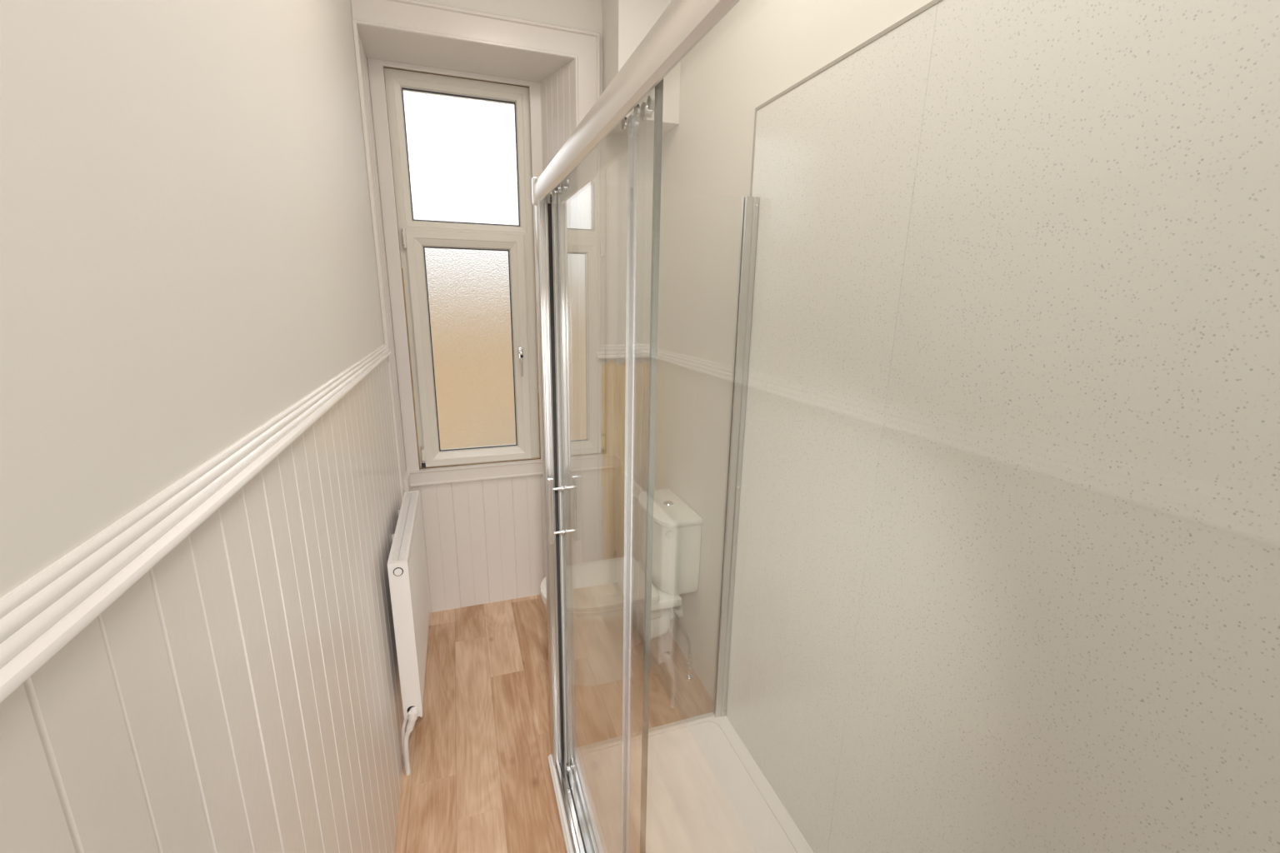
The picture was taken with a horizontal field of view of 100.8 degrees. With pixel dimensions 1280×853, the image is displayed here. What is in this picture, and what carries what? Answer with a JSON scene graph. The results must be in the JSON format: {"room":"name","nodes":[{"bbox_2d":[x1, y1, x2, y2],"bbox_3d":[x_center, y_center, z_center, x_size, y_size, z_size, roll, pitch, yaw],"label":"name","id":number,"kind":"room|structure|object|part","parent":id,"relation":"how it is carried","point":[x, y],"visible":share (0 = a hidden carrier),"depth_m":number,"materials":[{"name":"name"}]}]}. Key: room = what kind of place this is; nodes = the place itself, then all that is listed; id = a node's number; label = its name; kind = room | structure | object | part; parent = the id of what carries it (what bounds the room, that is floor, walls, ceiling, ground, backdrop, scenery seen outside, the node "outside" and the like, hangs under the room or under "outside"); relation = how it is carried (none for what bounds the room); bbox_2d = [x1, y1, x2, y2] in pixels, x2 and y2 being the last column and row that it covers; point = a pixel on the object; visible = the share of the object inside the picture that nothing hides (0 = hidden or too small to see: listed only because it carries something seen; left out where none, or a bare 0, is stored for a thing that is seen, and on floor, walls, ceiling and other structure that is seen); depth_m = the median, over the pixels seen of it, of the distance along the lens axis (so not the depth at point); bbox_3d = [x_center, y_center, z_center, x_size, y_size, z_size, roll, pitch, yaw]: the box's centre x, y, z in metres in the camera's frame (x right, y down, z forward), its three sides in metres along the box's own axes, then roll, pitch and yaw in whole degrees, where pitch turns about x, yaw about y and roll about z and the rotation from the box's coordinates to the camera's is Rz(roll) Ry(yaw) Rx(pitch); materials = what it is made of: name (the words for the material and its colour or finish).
{"room":"bathroom","nodes":[
{"label":"bathroom","id":0,"kind":"room"},
{"bbox_2d":[0,0,384,598],"bbox_3d":[-0.568,-0.004,0.643,0.100,3.020,4.450,-4,15,-19],"label":"wall","id":1,"kind":"structure","parent":0,"point":[187,253],"depth_m":0.54,"materials":[{"name":"beige paint"}]},
{"bbox_2d":[0,344,391,703],"bbox_3d":[-0.439,0.097,0.474,0.024,0.085,3.789,-4,15,-19],"label":"rail","id":2,"kind":"object","parent":1,"relation":"attached to","point":[38,617],"visible":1,"depth_m":0.44,"materials":[{"name":"white wood"}]},
{"bbox_2d":[0,357,408,852],"bbox_3d":[-0.456,0.806,0.644,0.006,1.410,3.780,-4,15,-19],"label":"wainscot","id":3,"kind":"structure","parent":1,"relation":"attached to","point":[242,695],"depth_m":0.67,"materials":[{"name":"white paint"}]},
{"bbox_2d":[387,490,429,775],"bbox_3d":[-0.893,0.755,2.068,0.083,0.808,0.701,-4,15,-19],"label":"radiator","id":4,"kind":"object","parent":3,"relation":"attached to","point":[407,569],"visible":1,"depth_m":1.82,"materials":[{"name":"white metal"}]},
{"bbox_2d":[387,490,419,565],"bbox_3d":[-0.882,0.360,1.994,0.059,0.005,0.660,-4,15,-19],"label":"grille","id":5,"kind":"object","parent":4,"relation":"attached to","point":[399,554],"depth_m":1.92,"materials":[{"name":"white metal"}]},
{"bbox_3d":[-0.780,0.724,1.765,0.060,0.587,0.004,-4,15,-19],"label":"panel","id":6,"kind":"part","parent":4,"relation":"part of","materials":[{"name":"white metal"}]},
{"bbox_3d":[-0.864,0.650,2.074,0.010,0.595,0.656,-4,15,-19],"label":"panel","id":7,"kind":"part","parent":4,"relation":"part of","materials":[{"name":"white metal"}]},
{"bbox_3d":[-0.993,0.571,2.366,0.060,0.587,0.004,-4,15,-19],"label":"panel","id":8,"kind":"part","parent":4,"relation":"part of","materials":[{"name":"white metal"}]},
{"bbox_2d":[367,66,540,469],"bbox_3d":[-0.763,-0.519,2.660,0.882,3.000,0.185,-4,15,-19],"label":"wall","id":9,"kind":"structure","parent":0,"point":[367,67],"depth_m":2.35,"materials":[{"name":"white paint"}]},
{"bbox_2d":[384,67,540,468],"bbox_3d":[-0.800,-0.664,2.519,0.601,1.766,0.112,-4,15,-19],"label":"window","id":10,"kind":"structure","parent":9,"relation":"in","point":[461,147],"depth_m":2.51,"materials":[{"name":"beige plastic"}]},
{"bbox_3d":[-0.804,-1.211,2.420,0.484,0.541,0.004,-4,15,-19],"label":"pane","id":11,"kind":"part","parent":10,"relation":"part of","materials":[{"name":"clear glass"}]},
{"bbox_3d":[-0.819,-0.362,2.603,0.528,1.123,0.047,-4,15,-19],"label":"sash","id":12,"kind":"part","parent":10,"relation":"part of","materials":[{"name":"beige plastic"}]},
{"bbox_3d":[-0.822,-0.365,2.614,0.398,0.993,0.004,-4,15,-19],"label":"pane","id":13,"kind":"part","parent":10,"relation":"part of","materials":[{"name":"beige glass"}]},
{"bbox_3d":[-0.596,-0.363,2.649,0.028,0.067,0.013,-4,15,-19],"label":"handle","id":14,"kind":"part","parent":10,"relation":"part of","materials":[{"name":"silver metal"}]},
{"bbox_3d":[-0.591,-0.317,2.642,0.012,0.131,0.031,-4,15,-19],"label":"lever","id":15,"kind":"part","parent":10,"relation":"part of","materials":[{"name":"silver metal"}]},
{"bbox_2d":[416,0,658,344],"bbox_3d":[-0.564,-0.490,2.555,1.227,3.000,0.340,-4,15,-19],"label":"wall","id":16,"kind":"structure","parent":0,"point":[626,162],"depth_m":2.42,"materials":[{"name":"beige paint"}]},
{"bbox_2d":[355,18,574,82],"bbox_3d":[-0.694,-1.524,2.177,0.812,0.038,0.248,-4,15,-19],"label":"soffit","id":17,"kind":"structure","parent":16,"relation":"attached to","point":[379,43],"depth_m":2.15,"materials":[{"name":"white paint"}]},
{"bbox_2d":[352,20,580,568],"bbox_3d":[-0.753,-0.264,2.464,0.780,2.600,0.562,-11,19,-41],"label":"window frame","id":18,"kind":"structure","parent":16,"relation":"attached to","point":[557,90],"depth_m":2.38,"materials":[{"name":"white paint"}]},
{"bbox_2d":[404,459,543,491],"bbox_3d":[-0.792,0.250,2.660,0.709,0.082,0.154,-4,15,-19],"label":"window sill","id":19,"kind":"structure","parent":16,"relation":"attached to","point":[447,475],"depth_m":2.69,"materials":[{"name":"white paint"}]},
{"bbox_2d":[350,0,601,563],"bbox_3d":[-0.629,-0.295,2.384,0.929,2.703,0.024,-4,15,-19],"label":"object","id":20,"kind":"structure","parent":16,"relation":"attached to","point":[585,45],"depth_m":2.29,"materials":[{"name":"white paint"}]},
{"bbox_2d":[410,475,545,612],"bbox_3d":[-0.820,0.610,2.818,0.706,0.730,0.014,-4,15,-19],"label":"panelling","id":21,"kind":"object","parent":16,"relation":"attached to","point":[484,541],"visible":0.84,"depth_m":2.81,"materials":[{"name":"white paint"}]},
{"bbox_2d":[596,344,649,359],"bbox_3d":[-0.064,-0.362,2.556,0.297,0.065,0.043,-4,15,-19],"label":"rail","id":22,"kind":"object","parent":16,"relation":"attached to","point":[623,351],"visible":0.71,"depth_m":2.55,"materials":[{"name":"white"}]},
{"bbox_2d":[600,358,653,561],"bbox_3d":[-0.070,0.321,2.740,0.276,1.352,0.016,-4,15,-19],"label":"wood panel","id":23,"kind":"object","parent":16,"relation":"attached to","point":[624,382],"visible":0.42,"depth_m":2.68,"materials":[{"name":"beige wood"}]},
{"bbox_2d":[394,595,713,852],"bbox_3d":[0.054,1.433,1.120,1.257,0.020,4.090,-4,15,-19],"label":"floor","id":24,"kind":"structure","parent":0,"point":[479,781],"depth_m":2.10,"materials":[{"name":"brown wood"}]},
{"bbox_2d":[540,488,702,686],"bbox_3d":[-0.107,0.725,2.341,0.652,0.760,0.404,-4,15,-19],"label":"toilet","id":25,"kind":"object","parent":24,"relation":"on","point":[606,598],"visible":0.85,"depth_m":2.26,"materials":[{"name":"white ceramic"}]},
{"bbox_3d":[-0.196,0.704,2.313,0.467,0.016,0.370,-4,15,-19],"label":"seat","id":26,"kind":"part","parent":25,"relation":"part of","materials":[{"name":"white plastic"}]},
{"bbox_3d":[-0.196,0.684,2.308,0.468,0.024,0.372,-4,15,-19],"label":"lid","id":27,"kind":"part","parent":25,"relation":"part of","materials":[{"name":"white plastic"}]},
{"bbox_3d":[0.109,0.358,2.344,0.194,0.032,0.368,-4,15,-19],"label":"cistern lid","id":28,"kind":"part","parent":25,"relation":"part of","materials":[{"name":"white ceramic"}]},
{"bbox_2d":[548,712,814,852],"bbox_3d":[0.259,1.365,1.281,0.699,0.039,1.616,-4,15,-19],"label":"shower tray","id":29,"kind":"object","parent":24,"relation":"on","point":[707,792],"visible":0.87,"depth_m":1.77,"materials":[{"name":"white ceramic"}]},
{"bbox_2d":[531,0,759,852],"bbox_3d":[0.277,0.418,1.045,0.692,1.913,1.617,-4,15,-19],"label":"shower enclosure","id":30,"kind":"object","parent":29,"relation":"on","point":[683,24],"visible":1,"depth_m":1.51,"materials":[{"name":"silver metal"}]},
{"bbox_3d":[-0.280,0.263,1.645,0.028,1.907,0.056,-4,15,-19],"label":"corner post","id":31,"kind":"part","parent":30,"relation":"part of","materials":[{"name":"silver metal"}]},
{"bbox_3d":[-0.261,0.250,1.553,0.015,0.202,0.015,-4,15,-19],"label":"handle","id":32,"kind":"part","parent":30,"relation":"part of","materials":[{"name":"silver metal"}]},
{"bbox_3d":[0.044,0.234,1.777,0.601,1.907,0.006,-4,15,-19],"label":"panel","id":33,"kind":"part","parent":30,"relation":"part of","materials":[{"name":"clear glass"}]},
{"bbox_3d":[-0.190,0.245,1.577,0.015,0.202,0.015,-4,15,-19],"label":"handle","id":34,"kind":"part","parent":30,"relation":"part of","materials":[{"name":"silver metal"}]},
{"bbox_3d":[-0.113,0.357,1.257,0.005,1.858,0.779,-4,15,-19],"label":"sliding door","id":35,"kind":"part","parent":30,"relation":"part of","materials":[{"name":"clear glass"}]},
{"bbox_3d":[0.000,-0.454,0.709,0.062,0.061,1.584,-4,15,-19],"label":"header rail","id":36,"kind":"part","parent":30,"relation":"part of","materials":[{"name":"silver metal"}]},
{"bbox_2d":[654,0,932,852],"bbox_3d":[0.697,-0.067,0.977,0.100,3.020,4.270,-4,15,-19],"label":"wall","id":37,"kind":"structure","parent":0,"point":[759,49],"depth_m":2.01,"materials":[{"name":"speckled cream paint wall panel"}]},
{"bbox_2d":[725,0,937,852],"bbox_3d":[0.450,0.154,1.582,0.012,2.172,0.667,-4,15,-19],"label":"wall panel","id":38,"kind":"object","parent":37,"relation":"attached to","point":[835,152],"visible":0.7,"depth_m":1.45,"materials":[{"name":"beige laminate"}]},
{"bbox_3d":[0.450,0.154,1.582,0.012,2.172,0.667,-4,15,-19],"label":"edge trim","id":39,"kind":"part","parent":38,"relation":"part of","materials":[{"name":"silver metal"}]},
{"bbox_2d":[827,0,1279,852],"bbox_3d":[0.716,0.345,0.830,0.012,2.172,0.973,-4,15,-19],"label":"wall panel","id":40,"kind":"object","parent":37,"relation":"attached to","point":[1067,637],"visible":1,"depth_m":0.82,"materials":[{"name":"beige laminate"}]},
{"bbox_3d":[0.096,-1.545,0.415,1.407,0.100,4.320,-4,15,-19],"label":"ceiling","id":41,"kind":"structure","parent":0,"visible":0},
{"bbox_2d":[602,0,680,139],"bbox_3d":[0.004,-1.586,2.163,0.262,0.666,0.237,-4,15,-19],"label":"bulkhead","id":42,"kind":"object","parent":41,"relation":"attached to","point":[626,23],"visible":0.39,"depth_m":2.10,"materials":[{"name":"beige paint"}]}
]}

